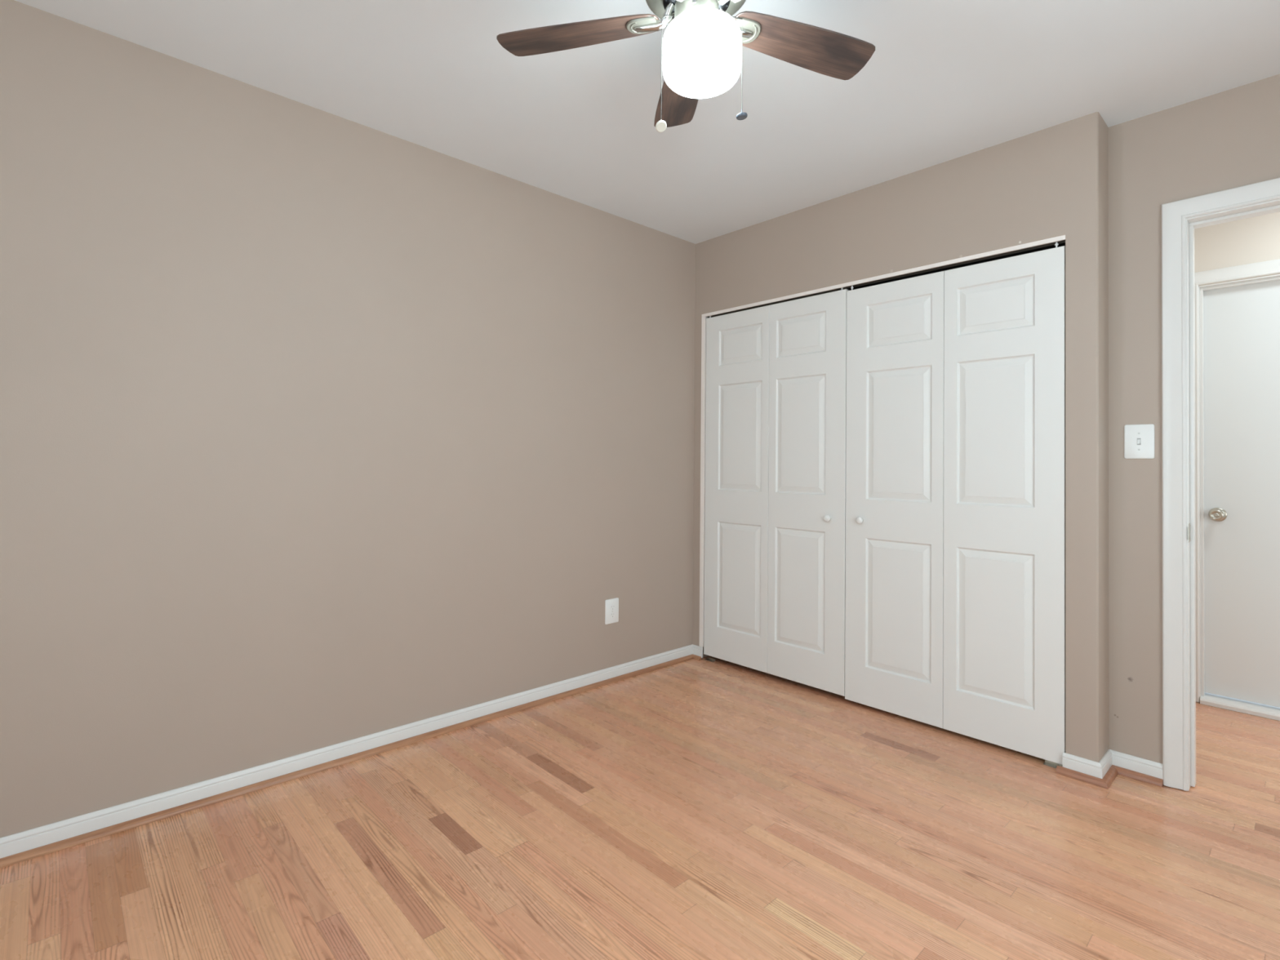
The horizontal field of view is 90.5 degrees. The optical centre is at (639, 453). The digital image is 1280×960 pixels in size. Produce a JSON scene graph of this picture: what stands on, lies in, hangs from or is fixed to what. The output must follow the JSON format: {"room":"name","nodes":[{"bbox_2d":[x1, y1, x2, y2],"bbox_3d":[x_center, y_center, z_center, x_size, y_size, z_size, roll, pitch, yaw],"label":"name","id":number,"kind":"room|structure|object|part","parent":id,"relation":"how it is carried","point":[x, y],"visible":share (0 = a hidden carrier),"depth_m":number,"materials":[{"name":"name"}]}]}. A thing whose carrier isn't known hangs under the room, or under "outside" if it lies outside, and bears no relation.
{"room":"empty bedroom","nodes":[
{"label":"empty bedroom","id":0,"kind":"room"},
{"bbox_2d":[0,0,695,837],"bbox_3d":[-0.897,-0.051,2.690,4.670,2.440,0.100,1,-1,-43],"label":"wall","id":1,"kind":"structure","parent":0,"point":[319,428],"depth_m":2.27,"materials":[{"name":"beige paint"}]},
{"bbox_2d":[0,653,701,868],"bbox_3d":[-1.074,1.153,2.388,3.837,0.019,0.066,1,-1,-43],"label":"trim","id":2,"kind":"structure","parent":1,"relation":"attached to","point":[91,836],"depth_m":2.25,"materials":[{"name":"brown wood"}]},
{"bbox_2d":[0,644,702,858],"bbox_3d":[-1.072,1.122,2.397,3.850,0.060,0.081,1,-1,-43],"label":"baseboard","id":3,"kind":"structure","parent":1,"relation":"attached to","point":[27,840],"depth_m":2.27,"materials":[{"name":"white paint"}]},
{"bbox_2d":[604,597,618,624],"bbox_3d":[-0.145,0.821,3.311,0.089,0.127,0.009,1,-1,-43],"label":"power outlet","id":4,"kind":"object","parent":1,"relation":"attached to","point":[611,606],"visible":1,"depth_m":3.30,"materials":[{"name":"white plastic"}]},
{"bbox_2d":[610,612,614,617],"bbox_3d":[-0.143,0.840,3.308,0.029,0.029,0.003,1,-1,-43],"label":"receptacle","id":5,"kind":"object","parent":4,"relation":"attached to","point":[612,614],"depth_m":3.31,"materials":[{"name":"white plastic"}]},
{"bbox_2d":[610,604,614,610],"bbox_3d":[-0.143,0.801,3.309,0.029,0.029,0.003,1,-1,-43],"label":"receptacle","id":6,"kind":"object","parent":4,"relation":"attached to","point":[612,606],"depth_m":3.31,"materials":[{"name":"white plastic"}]},
{"bbox_2d":[0,655,1279,959],"bbox_3d":[0.671,1.192,1.543,5.692,0.050,5.095,1,-1,-43],"label":"floor","id":7,"kind":"structure","parent":0,"point":[692,809],"depth_m":1.86,"materials":[{"name":"brown wood"}]},
{"bbox_2d":[705,657,715,662],"bbox_3d":[0.405,1.187,3.663,0.028,0.012,0.062,1,-1,-43],"label":"pivot bracket","id":8,"kind":"object","parent":7,"relation":"on","point":[708,659],"visible":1,"depth_m":3.67,"materials":[{"name":"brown metal"}]},
{"bbox_2d":[1043,760,1062,768],"bbox_3d":[1.571,1.180,2.410,0.028,0.012,0.062,1,-1,-43],"label":"pivot bracket","id":9,"kind":"object","parent":7,"relation":"on","point":[1046,762],"visible":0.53,"depth_m":2.42,"materials":[{"name":"silver metal"}]},
{"bbox_2d":[14,0,1279,244],"bbox_3d":[0.939,-1.323,1.399,5.560,0.100,4.500,1,-1,-43],"label":"ceiling","id":10,"kind":"structure","parent":0,"point":[943,81],"depth_m":2.15,"materials":[{"name":"paint"}]},
{"bbox_2d":[496,0,875,132],"bbox_3d":[0.156,-1.033,1.526,0.996,0.489,0.969,1,-1,-43],"label":"ceiling fan","id":11,"kind":"object","parent":10,"relation":"hanging from","point":[702,41],"visible":1,"depth_m":1.59,"materials":[{"name":"brown wood"}]},
{"bbox_3d":[-0.157,-1.077,1.631,0.424,0.006,0.128,0,10,14],"label":"blade","id":12,"kind":"part","parent":11,"relation":"part of","materials":[{"name":"brown wood"}]},
{"bbox_3d":[0.036,-1.081,1.579,0.106,0.055,0.041,0,10,14],"label":"bracket arm","id":13,"kind":"part","parent":11,"relation":"part of","materials":[{"name":"silver metal"}]},
{"bbox_3d":[0.069,-0.944,1.552,0.036,0.262,0.003,0,-1,0],"label":"pull chain","id":14,"kind":"part","parent":11,"relation":"part of","materials":[{"name":"silver metal"}]},
{"bbox_3d":[0.120,-1.072,1.858,0.128,0.006,0.424,-10,0,-4],"label":"blade","id":15,"kind":"part","parent":11,"relation":"part of","materials":[{"name":"brown wood"}]},
{"bbox_3d":[0.151,-0.976,1.552,0.191,0.142,0.191,1,-1,-43],"label":"globe","id":16,"kind":"part","parent":11,"relation":"part of","materials":[{"name":"white glass"}]},
{"bbox_3d":[0.206,-1.081,1.473,0.041,0.055,0.106,15,-10,-39],"label":"bracket arm","id":17,"kind":"part","parent":11,"relation":"part of","materials":[{"name":"silver metal"}]},
{"bbox_3d":[0.235,-1.079,1.593,0.106,0.055,0.041,1,-11,-22],"label":"bracket arm","id":18,"kind":"part","parent":11,"relation":"part of","materials":[{"name":"silver metal"}]},
{"bbox_3d":[0.219,-0.956,1.552,0.064,0.234,0.003,0,-1,0],"label":"pull chain","id":19,"kind":"part","parent":11,"relation":"part of","materials":[{"name":"silver metal"}]},
{"bbox_3d":[0.422,-1.072,1.664,0.424,0.006,0.128,1,-11,-22],"label":"blade","id":20,"kind":"part","parent":11,"relation":"part of","materials":[{"name":"brown wood"}]},
{"bbox_2d":[707,240,1065,317],"bbox_3d":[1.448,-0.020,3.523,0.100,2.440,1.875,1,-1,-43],"label":"door track","id":21,"kind":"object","parent":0,"point":[1061,244],"depth_m":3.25,"materials":[{"name":"metal"}]},
{"bbox_2d":[692,111,1108,762],"bbox_3d":[1.256,-0.025,3.275,0.720,2.440,1.977,1,-1,-43],"label":"wall","id":22,"kind":"structure","parent":0,"point":[1051,182],"depth_m":2.51,"materials":[{"name":"beige paint"}]},
{"bbox_2d":[703,287,848,696],"bbox_3d":[0.682,0.171,3.368,0.065,1.977,0.888,1,-1,-43],"label":"door","id":23,"kind":"structure","parent":22,"relation":"in","point":[775,513],"depth_m":3.32,"materials":[{"name":"white paint"}]},
{"bbox_3d":[0.914,0.314,3.090,0.031,0.034,0.034,1,-1,-43],"label":"knob","id":24,"kind":"part","parent":23,"relation":"part of","materials":[{"name":"white paint"}]},
{"bbox_2d":[699,235,1065,647],"bbox_3d":[1.009,0.148,3.077,0.096,1.940,1.822,1,-1,-43],"label":"door frame","id":25,"kind":"structure","parent":22,"relation":"attached to","point":[1062,237],"depth_m":3.69,"materials":[{"name":"white paint"}]},
{"bbox_2d":[844,241,1065,764],"bbox_3d":[1.291,0.178,2.712,0.065,1.977,0.896,1,-1,-43],"label":"door","id":26,"kind":"structure","parent":22,"relation":"in","point":[955,605],"depth_m":2.65,"materials":[{"name":"white paint"}]},
{"bbox_3d":[1.029,0.310,2.966,0.031,0.034,0.034,1,-1,-43],"label":"knob","id":27,"kind":"part","parent":26,"relation":"part of","materials":[{"name":"white paint"}]},
{"bbox_2d":[1055,764,1163,788],"bbox_3d":[1.710,1.175,2.312,0.324,0.021,0.134,1,-1,-2],"label":"trim","id":28,"kind":"structure","parent":22,"relation":"attached to","point":[1113,771],"depth_m":2.31,"materials":[{"name":"brown wood"}]},
{"bbox_2d":[1062,749,1162,778],"bbox_3d":[1.729,1.145,2.336,0.313,0.060,0.128,0,-1,0],"label":"baseboard","id":29,"kind":"structure","parent":22,"relation":"attached to","point":[1093,768],"depth_m":2.32,"materials":[{"name":"white paint"}]},
{"bbox_2d":[1108,74,1279,764],"bbox_3d":[2.622,-0.035,1.609,0.129,2.440,2.323,1,-1,-43],"label":"wall","id":30,"kind":"structure","parent":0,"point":[1229,139],"depth_m":2.34,"materials":[{"name":"beige paint"}]},
{"bbox_2d":[1124,423,1154,458],"bbox_3d":[1.841,-0.046,2.342,0.016,0.127,0.089,1,-1,-43],"label":"light switch","id":31,"kind":"object","parent":30,"relation":"attached to","point":[1139,439],"visible":1,"depth_m":2.34,"materials":[{"name":"white plastic"}]},
{"bbox_2d":[1161,177,1279,791],"bbox_3d":[2.257,0.140,1.985,0.148,2.090,0.952,1,-1,-43],"label":"door frame","id":32,"kind":"structure","parent":30,"relation":"attached to","point":[1174,214],"depth_m":2.26,"materials":[{"name":"white paint"}]},
{"bbox_3d":[1.951,0.281,2.254,0.050,0.066,0.002,1,-1,-43],"label":"strike plate","id":33,"kind":"part","parent":32,"relation":"part of","materials":[{"name":"silver metal"}]},
{"bbox_2d":[1194,212,1279,285],"bbox_3d":[3.460,-0.017,2.389,0.120,2.440,2.323,1,-1,-43],"label":"wall","id":34,"kind":"structure","parent":0,"point":[1256,239],"depth_m":3.00,"materials":[{"name":"beige paint"}]},
{"bbox_2d":[1194,258,1279,702],"bbox_3d":[3.032,0.159,2.832,0.137,2.092,0.924,1,-1,-43],"label":"door frame","id":35,"kind":"structure","parent":34,"relation":"attached to","point":[1270,267],"depth_m":3.08,"materials":[{"name":"white paint"}]},
{"bbox_2d":[1200,692,1279,720],"bbox_3d":[3.014,1.189,2.809,0.122,0.029,0.793,1,-1,-43],"label":"door sill","id":36,"kind":"structure","parent":34,"relation":"attached to","point":[1270,712],"depth_m":2.97,"materials":[{"name":"white paint"}]},
{"bbox_2d":[1203,280,1279,707],"bbox_3d":[3.019,0.175,2.819,0.098,1.974,0.789,1,-1,-43],"label":"door","id":37,"kind":"structure","parent":34,"relation":"in","point":[1242,323],"depth_m":3.01,"materials":[{"name":"white paint"}]},
{"bbox_3d":[2.775,0.293,3.051,0.062,0.067,0.067,1,-1,-43],"label":"knob","id":38,"kind":"part","parent":37,"relation":"part of","materials":[{"name":"silver metal"}]}
]}

